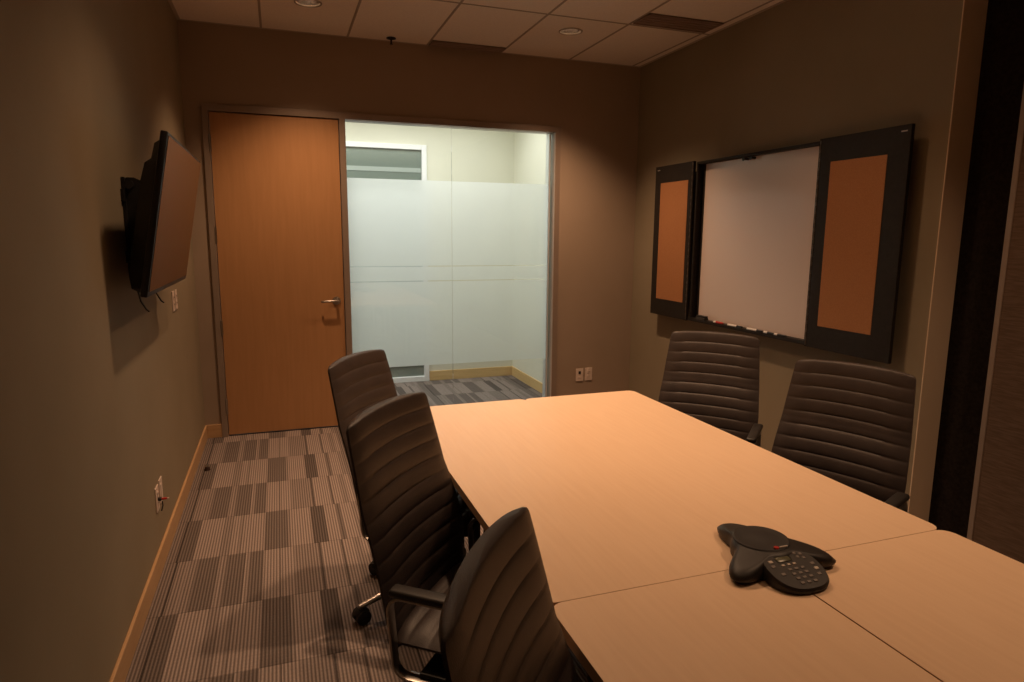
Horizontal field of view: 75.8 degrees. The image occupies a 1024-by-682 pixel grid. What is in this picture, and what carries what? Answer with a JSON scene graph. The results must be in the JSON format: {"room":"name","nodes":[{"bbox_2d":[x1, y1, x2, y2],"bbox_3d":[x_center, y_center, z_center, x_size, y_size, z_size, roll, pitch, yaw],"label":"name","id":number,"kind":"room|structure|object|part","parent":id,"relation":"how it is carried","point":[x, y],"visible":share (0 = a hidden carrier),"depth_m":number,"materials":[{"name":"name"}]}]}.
{"room":"conference room","nodes":[
{"label":"conference room","id":0,"kind":"room"},
{"bbox_2d":[0,0,204,681],"bbox_3d":[-1.238,-0.212,1.525,0.120,3.070,7.125,-3,10,-19],"label":"wall","id":1,"kind":"structure","parent":0,"point":[101,393],"depth_m":2.06,"materials":[{"name":"paint"}]},
{"bbox_2d":[120,177,163,311],"bbox_3d":[-1.590,-0.423,2.863,0.115,0.547,0.526,-3,10,-19],"label":"bracket","id":2,"kind":"object","parent":1,"relation":"attached to","point":[129,193],"visible":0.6,"depth_m":2.73,"materials":[{"name":"metal"}]},
{"bbox_3d":[-1.658,-0.503,2.893,0.014,0.400,0.400,-3,10,-19],"label":"wall plate","id":3,"kind":"part","parent":2,"relation":"part of","materials":[{"name":"metal"}]},
{"bbox_3d":[-1.560,-0.472,2.772,0.115,0.420,0.060,-3,10,-19],"label":"tilt arm","id":4,"kind":"part","parent":2,"relation":"part of","materials":[{"name":"metal"}]},
{"bbox_3d":[-1.497,-0.161,2.674,0.012,0.093,0.047,8,12,38],"label":"release cord","id":5,"kind":"part","parent":2,"relation":"part of","materials":[{"name":"fabric"}]},
{"bbox_2d":[129,130,200,297],"bbox_3d":[-1.523,-0.548,2.934,0.176,0.611,1.100,-3,10,-19],"label":"television","id":6,"kind":"object","parent":2,"relation":"attached to","point":[169,179],"visible":1,"depth_m":2.54,"materials":[{"name":"black plastic"}]},
{"bbox_2d":[154,484,159,512],"bbox_3d":[-1.674,0.744,3.109,0.009,0.118,0.072,-3,10,-19],"label":"power outlet","id":7,"kind":"object","parent":1,"relation":"attached to","point":[156,490],"visible":1,"depth_m":3.09,"materials":[{"name":"beige plastic"}]},
{"bbox_2d":[158,497,168,510],"bbox_3d":[-1.651,0.771,3.121,0.047,0.065,0.021,-3,10,-19],"label":"plug","id":8,"kind":"object","parent":7,"relation":"attached to","point":[159,498],"visible":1,"depth_m":3.12,"materials":[{"name":"black plastic"}]},
{"bbox_2d":[109,425,207,681],"bbox_3d":[-1.186,1.249,1.784,0.013,0.105,7.125,-3,10,-19],"label":"baseboard","id":9,"kind":"structure","parent":1,"relation":"attached to","point":[119,674],"depth_m":2.90,"materials":[{"name":"brown wood"}]},
{"bbox_2d":[158,476,162,503],"bbox_3d":[-1.708,0.724,3.201,0.008,0.118,0.072,-3,10,-19],"label":"outlet","id":10,"kind":"object","parent":1,"relation":"attached to","point":[160,487],"visible":0.8,"depth_m":3.19,"materials":[{"name":"beige plastic"}]},
{"bbox_2d":[171,291,175,311],"bbox_3d":[-1.982,-0.234,3.857,0.009,0.118,0.072,-3,10,-19],"label":"power outlet","id":11,"kind":"object","parent":1,"relation":"attached to","point":[172,292],"visible":1,"depth_m":3.83,"materials":[{"name":"beige plastic"}]},
{"bbox_2d":[174,289,177,309],"bbox_3d":[-2.016,-0.249,3.951,0.009,0.118,0.072,-3,10,-19],"label":"power outlet","id":12,"kind":"object","parent":1,"relation":"attached to","point":[175,290],"visible":1,"depth_m":3.94,"materials":[{"name":"beige plastic"}]},
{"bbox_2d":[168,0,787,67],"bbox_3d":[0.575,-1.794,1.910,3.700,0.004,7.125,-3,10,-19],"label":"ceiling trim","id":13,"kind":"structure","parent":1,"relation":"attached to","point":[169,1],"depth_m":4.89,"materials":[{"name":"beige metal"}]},
{"bbox_2d":[125,375,587,681],"bbox_3d":[-0.133,1.145,2.988,6.000,0.060,8.900,-3,10,-19],"label":"floor","id":14,"kind":"structure","parent":0,"point":[265,573],"depth_m":3.10,"materials":[{"name":"carpet"}]},
{"bbox_2d":[204,465,210,470],"bbox_3d":[-2.047,0.851,4.418,0.040,0.034,0.040,-3,10,-19],"label":"door stop","id":15,"kind":"object","parent":14,"relation":"on","point":[207,468],"visible":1,"depth_m":4.41,"materials":[{"name":"brown rubber"}]},
{"bbox_2d":[328,349,479,625],"bbox_3d":[-0.348,0.597,2.858,0.751,1.060,0.704,3,10,17],"label":"office chair","id":16,"kind":"object","parent":14,"relation":"on","point":[359,381],"visible":0.25,"depth_m":2.76,"materials":[{"name":"brown leather"}]},
{"bbox_3d":[-0.618,0.389,2.880,0.182,0.660,0.530,3,10,17],"label":"backrest","id":17,"kind":"part","parent":16,"relation":"part of","materials":[{"name":"brown leather"}]},
{"bbox_3d":[-0.470,0.686,2.593,0.298,0.248,0.034,3,10,17],"label":"armrest","id":18,"kind":"part","parent":16,"relation":"part of","materials":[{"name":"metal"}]},
{"bbox_3d":[-0.502,1.056,2.782,0.315,0.053,0.048,-7,12,-38],"label":"leg","id":19,"kind":"part","parent":16,"relation":"part of","materials":[{"name":"metal"}]},
{"bbox_3d":[-0.337,0.696,2.841,0.475,0.079,0.490,3,10,17],"label":"seat","id":20,"kind":"part","parent":16,"relation":"part of","materials":[{"name":"brown leather"}]},
{"bbox_2d":[346,392,477,681],"bbox_3d":[-0.065,0.733,2.034,0.751,1.060,0.704,4,10,20],"label":"office chair","id":21,"kind":"object","parent":14,"relation":"on","point":[410,510],"visible":0.7,"depth_m":1.98,"materials":[{"name":"leather"}]},
{"bbox_3d":[-0.202,0.821,1.775,0.298,0.248,0.034,4,10,20],"label":"armrest","id":22,"kind":"part","parent":21,"relation":"part of","materials":[{"name":"metal"}]},
{"bbox_3d":[-0.056,0.832,2.016,0.475,0.079,0.490,4,10,20],"label":"seat","id":23,"kind":"part","parent":21,"relation":"part of","materials":[{"name":"brown leather"}]},
{"bbox_3d":[-0.014,0.740,2.280,0.298,0.248,0.034,4,10,20],"label":"armrest","id":24,"kind":"part","parent":21,"relation":"part of","materials":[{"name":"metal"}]},
{"bbox_2d":[438,507,578,681],"bbox_3d":[0.268,0.889,1.081,0.712,1.059,0.707,3,10,15],"label":"office chair","id":25,"kind":"object","parent":14,"relation":"on","point":[498,622],"visible":1,"depth_m":1.12,"materials":[{"name":"leather"}]},
{"bbox_2d":[430,399,732,681],"bbox_3d":[0.066,0.818,2.516,0.622,0.740,1.811,-3,10,-19],"label":"meeting table","id":26,"kind":"object","parent":14,"relation":"on","point":[600,527],"visible":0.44,"depth_m":2.09,"materials":[{"name":"beige laminate"}]},
{"bbox_2d":[658,331,762,446],"bbox_3d":[0.935,0.522,3.373,0.709,1.059,0.741,5,10,27],"label":"office chair","id":27,"kind":"object","parent":14,"relation":"on","point":[710,377],"visible":0.46,"depth_m":3.55,"materials":[{"name":"leather"}]},
{"bbox_3d":[1.206,0.585,3.290,0.034,0.248,0.298,5,10,27],"label":"armrest","id":28,"kind":"part","parent":27,"relation":"part of","materials":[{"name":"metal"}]},
{"bbox_2d":[526,391,936,550],"bbox_3d":[0.657,0.788,2.722,0.632,0.740,1.811,-3,10,-19],"label":"meeting table","id":29,"kind":"object","parent":14,"relation":"on","point":[721,477],"visible":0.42,"depth_m":2.33,"materials":[{"name":"brown wood"}]},
{"bbox_2d":[554,570,940,681],"bbox_3d":[0.669,1.096,0.829,0.612,0.740,1.811,-3,10,-19],"label":"meeting table","id":30,"kind":"object","parent":14,"relation":"on","point":[712,627],"visible":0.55,"depth_m":1.39,"materials":[{"name":"brown wood"}]},
{"bbox_2d":[771,359,915,511],"bbox_3d":[1.176,0.656,2.562,0.738,1.059,0.700,-8,13,-43],"label":"office chair","id":31,"kind":"object","parent":14,"relation":"on","point":[850,424],"visible":0.44,"depth_m":2.69,"materials":[{"name":"leather"}]},
{"bbox_3d":[1.378,0.729,2.415,0.298,0.248,0.034,-8,13,-43],"label":"armrest","id":32,"kind":"part","parent":31,"relation":"part of","materials":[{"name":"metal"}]},
{"bbox_2d":[811,530,1023,681],"bbox_3d":[1.261,1.067,1.035,0.634,0.740,1.811,-3,10,-19],"label":"meeting table","id":33,"kind":"object","parent":14,"relation":"on","point":[951,604],"visible":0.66,"depth_m":1.54,"materials":[{"name":"brown wood"}]},
{"bbox_2d":[717,523,835,593],"bbox_3d":[0.686,0.547,1.709,0.294,0.061,0.315,3,10,17],"label":"phone","id":34,"kind":"object","parent":33,"relation":"on","point":[792,566],"visible":1,"depth_m":1.65,"materials":[{"name":"plastic"}]},
{"bbox_2d":[732,526,789,551],"bbox_3d":[0.656,0.517,1.734,0.144,0.010,0.144,-3,10,-19],"label":"speaker grille","id":35,"kind":"object","parent":34,"relation":"attached to","point":[744,538],"depth_m":1.72,"materials":[{"name":"black plastic"}]},
{"bbox_2d":[177,20,639,424],"bbox_3d":[-0.618,-0.857,5.531,3.980,3.070,0.120,-3,10,-19],"label":"wall","id":36,"kind":"structure","parent":0,"point":[595,106],"depth_m":5.45,"materials":[{"name":"beige paint"}]},
{"bbox_2d":[207,424,221,437],"bbox_3d":[-0.620,0.617,5.702,3.687,0.105,0.013,-3,10,-19],"label":"baseboard","id":37,"kind":"structure","parent":36,"relation":"attached to","point":[215,430],"depth_m":5.11,"materials":[{"name":"brown wood"}]},
{"bbox_2d":[208,112,345,434],"bbox_3d":[-1.781,-0.483,5.099,0.923,2.428,0.108,-3,10,-19],"label":"door","id":38,"kind":"structure","parent":36,"relation":"in","point":[278,228],"depth_m":5.09,"materials":[{"name":"brown wood"}]},
{"bbox_3d":[-1.445,-0.315,5.218,0.137,0.024,0.056,-3,10,-19],"label":"lever handle","id":39,"kind":"part","parent":38,"relation":"part of","materials":[{"name":"metal"}]},
{"bbox_2d":[201,103,560,436],"bbox_3d":[-0.942,-0.556,5.458,2.819,2.495,0.143,-3,10,-19],"label":"trim","id":40,"kind":"structure","parent":36,"relation":"attached to","point":[342,117],"depth_m":5.15,"materials":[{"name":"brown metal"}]},
{"bbox_2d":[347,121,555,396],"bbox_3d":[-0.485,-0.552,5.619,1.765,2.442,0.127,-3,10,-19],"label":"window","id":41,"kind":"structure","parent":36,"relation":"in","point":[392,222],"depth_m":5.62,"materials":[{"name":"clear glass"}]},
{"bbox_3d":[-0.910,-0.537,5.469,0.850,2.426,0.010,-3,10,-19],"label":"glass pane","id":42,"kind":"part","parent":41,"relation":"part of","materials":[{"name":"glass"}]},
{"bbox_2d":[576,368,582,380],"bbox_3d":[0.626,0.313,6.098,0.072,0.118,0.008,-3,10,-19],"label":"outlet","id":43,"kind":"object","parent":36,"relation":"attached to","point":[579,372],"visible":1,"depth_m":6.09,"materials":[{"name":"beige plastic"}]},
{"bbox_2d":[585,368,591,379],"bbox_3d":[0.713,0.307,6.127,0.072,0.118,0.009,-3,10,-19],"label":"power outlet","id":44,"kind":"object","parent":36,"relation":"attached to","point":[588,371],"visible":1,"depth_m":6.12,"materials":[{"name":"beige plastic"}]},
{"bbox_2d":[345,122,513,370],"bbox_3d":[-2.097,-0.950,6.568,4.640,2.900,0.100,-3,10,-19],"label":"wall","id":45,"kind":"structure","parent":0,"point":[477,155],"depth_m":6.91,"materials":[{"name":"paint"}]},
{"bbox_2d":[346,141,428,382],"bbox_3d":[-2.019,-0.738,6.588,2.380,2.475,0.060,-3,10,-19],"label":"window","id":46,"kind":"structure","parent":45,"relation":"in","point":[373,160],"depth_m":6.71,"materials":[{"name":"white"}]},
{"bbox_3d":[-2.014,-1.711,6.436,2.280,0.045,0.005,-3,10,-19],"label":"blind rail","id":47,"kind":"part","parent":46,"relation":"part of","materials":[{"name":"grey"}]},
{"bbox_2d":[429,366,511,380],"bbox_3d":[-0.447,0.357,7.311,0.960,0.105,0.013,-3,10,-19],"label":"baseboard","id":48,"kind":"structure","parent":45,"relation":"attached to","point":[505,370],"depth_m":7.30,"materials":[{"name":"beige wood"}]},
{"bbox_2d":[172,0,782,65],"bbox_3d":[0.697,-1.801,1.952,3.960,0.001,7.125,-3,10,-19],"label":"ceiling","id":49,"kind":"structure","parent":0,"point":[408,21],"depth_m":4.59,"materials":[{"name":"tile"}]},
{"bbox_2d":[294,0,321,7],"bbox_3d":[-1.319,-2.257,4.245,0.176,0.147,0.176,-3,10,-19],"label":"recessed light","id":50,"kind":"object","parent":49,"relation":"in","point":[304,3],"visible":1,"depth_m":4.32,"materials":[{"name":"beige plastic"}]},
{"bbox_2d":[386,37,395,44],"bbox_3d":[-0.921,-2.285,5.016,0.072,0.048,0.072,-3,10,-19],"label":"sprinkler","id":51,"kind":"object","parent":49,"relation":"attached to","point":[388,38],"visible":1,"depth_m":5.01,"materials":[{"name":"metal"}]},
{"bbox_2d":[429,40,505,53],"bbox_3d":[-0.353,-2.333,5.223,0.595,0.010,0.145,-3,10,-19],"label":"ceiling vent","id":52,"kind":"object","parent":49,"relation":"in","point":[434,43],"visible":1,"depth_m":5.21,"materials":[{"name":"black metal"}]},
{"bbox_2d":[257,0,773,65],"bbox_3d":[0.575,-1.795,1.909,3.700,0.004,7.125,-3,10,-19],"label":"grid","id":53,"kind":"object","parent":49,"relation":"attached to","point":[258,1],"visible":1,"depth_m":4.57,"materials":[{"name":"beige metal"}]},
{"bbox_2d":[559,28,582,34],"bbox_3d":[0.430,-2.335,4.806,0.176,0.147,0.176,-3,10,-19],"label":"recessed light","id":54,"kind":"object","parent":49,"relation":"in","point":[565,31],"visible":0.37,"depth_m":4.87,"materials":[{"name":"beige plastic"}]},
{"bbox_2d":[633,13,723,32],"bbox_3d":[1.164,-2.221,4.604,0.590,0.010,0.222,-3,10,-19],"label":"ceiling vent","id":55,"kind":"object","parent":49,"relation":"in","point":[651,19],"visible":1,"depth_m":4.60,"materials":[{"name":"black metal"}]},
{"bbox_2d":[512,132,546,382],"bbox_3d":[0.287,-0.943,6.634,0.100,2.900,1.360,-3,10,-19],"label":"wall","id":56,"kind":"structure","parent":0,"point":[529,148],"depth_m":6.72,"materials":[{"name":"paint"}]},
{"bbox_2d":[512,366,542,392],"bbox_3d":[0.222,0.438,6.842,0.013,0.105,1.327,-3,10,-19],"label":"baseboard","id":57,"kind":"structure","parent":56,"relation":"attached to","point":[537,385],"depth_m":6.98,"materials":[{"name":"beige wood"}]},
{"bbox_2d":[629,0,1023,563],"bbox_3d":[2.378,-0.390,2.789,0.159,3.070,7.115,-3,10,-19],"label":"wall","id":58,"kind":"structure","parent":0,"point":[792,72],"depth_m":3.75,"materials":[{"name":"paint"}]},
{"bbox_2d":[650,123,914,363],"bbox_3d":[1.637,-0.667,4.506,0.094,1.223,2.388,-3,10,-19],"label":"whiteboard","id":59,"kind":"object","parent":58,"relation":"attached to","point":[803,243],"visible":0.99,"depth_m":4.16,"materials":[{"name":"laminate"}]},
{"bbox_3d":[1.296,-0.805,5.341,0.006,0.950,0.390,-3,10,-19],"label":"cork panel","id":60,"kind":"part","parent":59,"relation":"part of","materials":[{"name":"fabric"}]},
{"bbox_3d":[1.301,-0.808,5.356,0.022,1.223,0.538,-3,10,-19],"label":"door","id":61,"kind":"part","parent":59,"relation":"part of","materials":[{"name":"laminate"}]},
{"bbox_3d":[1.463,-0.763,5.085,0.010,1.171,0.032,-3,10,-19],"label":"rail","id":62,"kind":"part","parent":59,"relation":"part of","materials":[{"name":"laminate"}]},
{"bbox_2d":[695,315,707,320],"bbox_3d":[1.458,-0.178,5.056,0.040,0.036,0.110,-3,10,-19],"label":"eraser","id":63,"kind":"object","parent":59,"relation":"on","point":[700,317],"visible":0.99,"depth_m":5.03,"materials":[{"name":"fabric"}]},
{"bbox_2d":[727,324,742,327],"bbox_3d":[1.585,-0.106,4.683,0.019,0.018,0.150,-3,10,-19],"label":"marker","id":64,"kind":"object","parent":59,"relation":"on","point":[737,326],"visible":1,"depth_m":4.66,"materials":[{"name":"white plastic"}]},
{"bbox_2d":[687,317,803,344],"bbox_3d":[1.617,-0.083,4.626,0.063,0.022,1.235,-3,10,-19],"label":"marker tray","id":65,"kind":"object","parent":59,"relation":"on","point":[791,337],"depth_m":4.52,"materials":[{"name":"metal"}]},
{"bbox_2d":[746,327,762,331],"bbox_3d":[1.655,-0.074,4.487,0.019,0.018,0.150,-3,10,-19],"label":"marker","id":66,"kind":"object","parent":59,"relation":"on","point":[747,328],"visible":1,"depth_m":4.48,"materials":[{"name":"white plastic"}]},
{"bbox_2d":[774,333,786,336],"bbox_3d":[1.736,-0.037,4.259,0.019,0.018,0.100,-3,10,-19],"label":"marker","id":67,"kind":"object","parent":59,"relation":"on","point":[776,334],"visible":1,"depth_m":4.25,"materials":[{"name":"white"}]},
{"bbox_3d":[1.889,-0.530,3.674,0.006,0.950,0.377,-3,10,-19],"label":"cork panel","id":68,"kind":"part","parent":59,"relation":"part of","materials":[{"name":"fabric"}]},
{"bbox_3d":[1.904,-0.529,3.663,0.022,1.223,0.600,-3,10,-19],"label":"door","id":69,"kind":"part","parent":59,"relation":"part of","materials":[{"name":"laminate"}]},
{"bbox_2d":[907,0,987,521],"bbox_3d":[2.195,-0.466,3.312,0.154,3.050,0.006,-3,10,-19],"label":"wall","id":70,"kind":"structure","parent":0,"point":[974,12],"depth_m":3.31,"materials":[{"name":"paint"}]},
{"bbox_2d":[928,0,1023,537],"bbox_3d":[2.974,-0.178,1.513,0.103,3.070,4.300,-3,10,-19],"label":"wall","id":71,"kind":"structure","parent":0,"point":[1001,79],"depth_m":3.25,"materials":[{"name":"fabric"}]}
]}

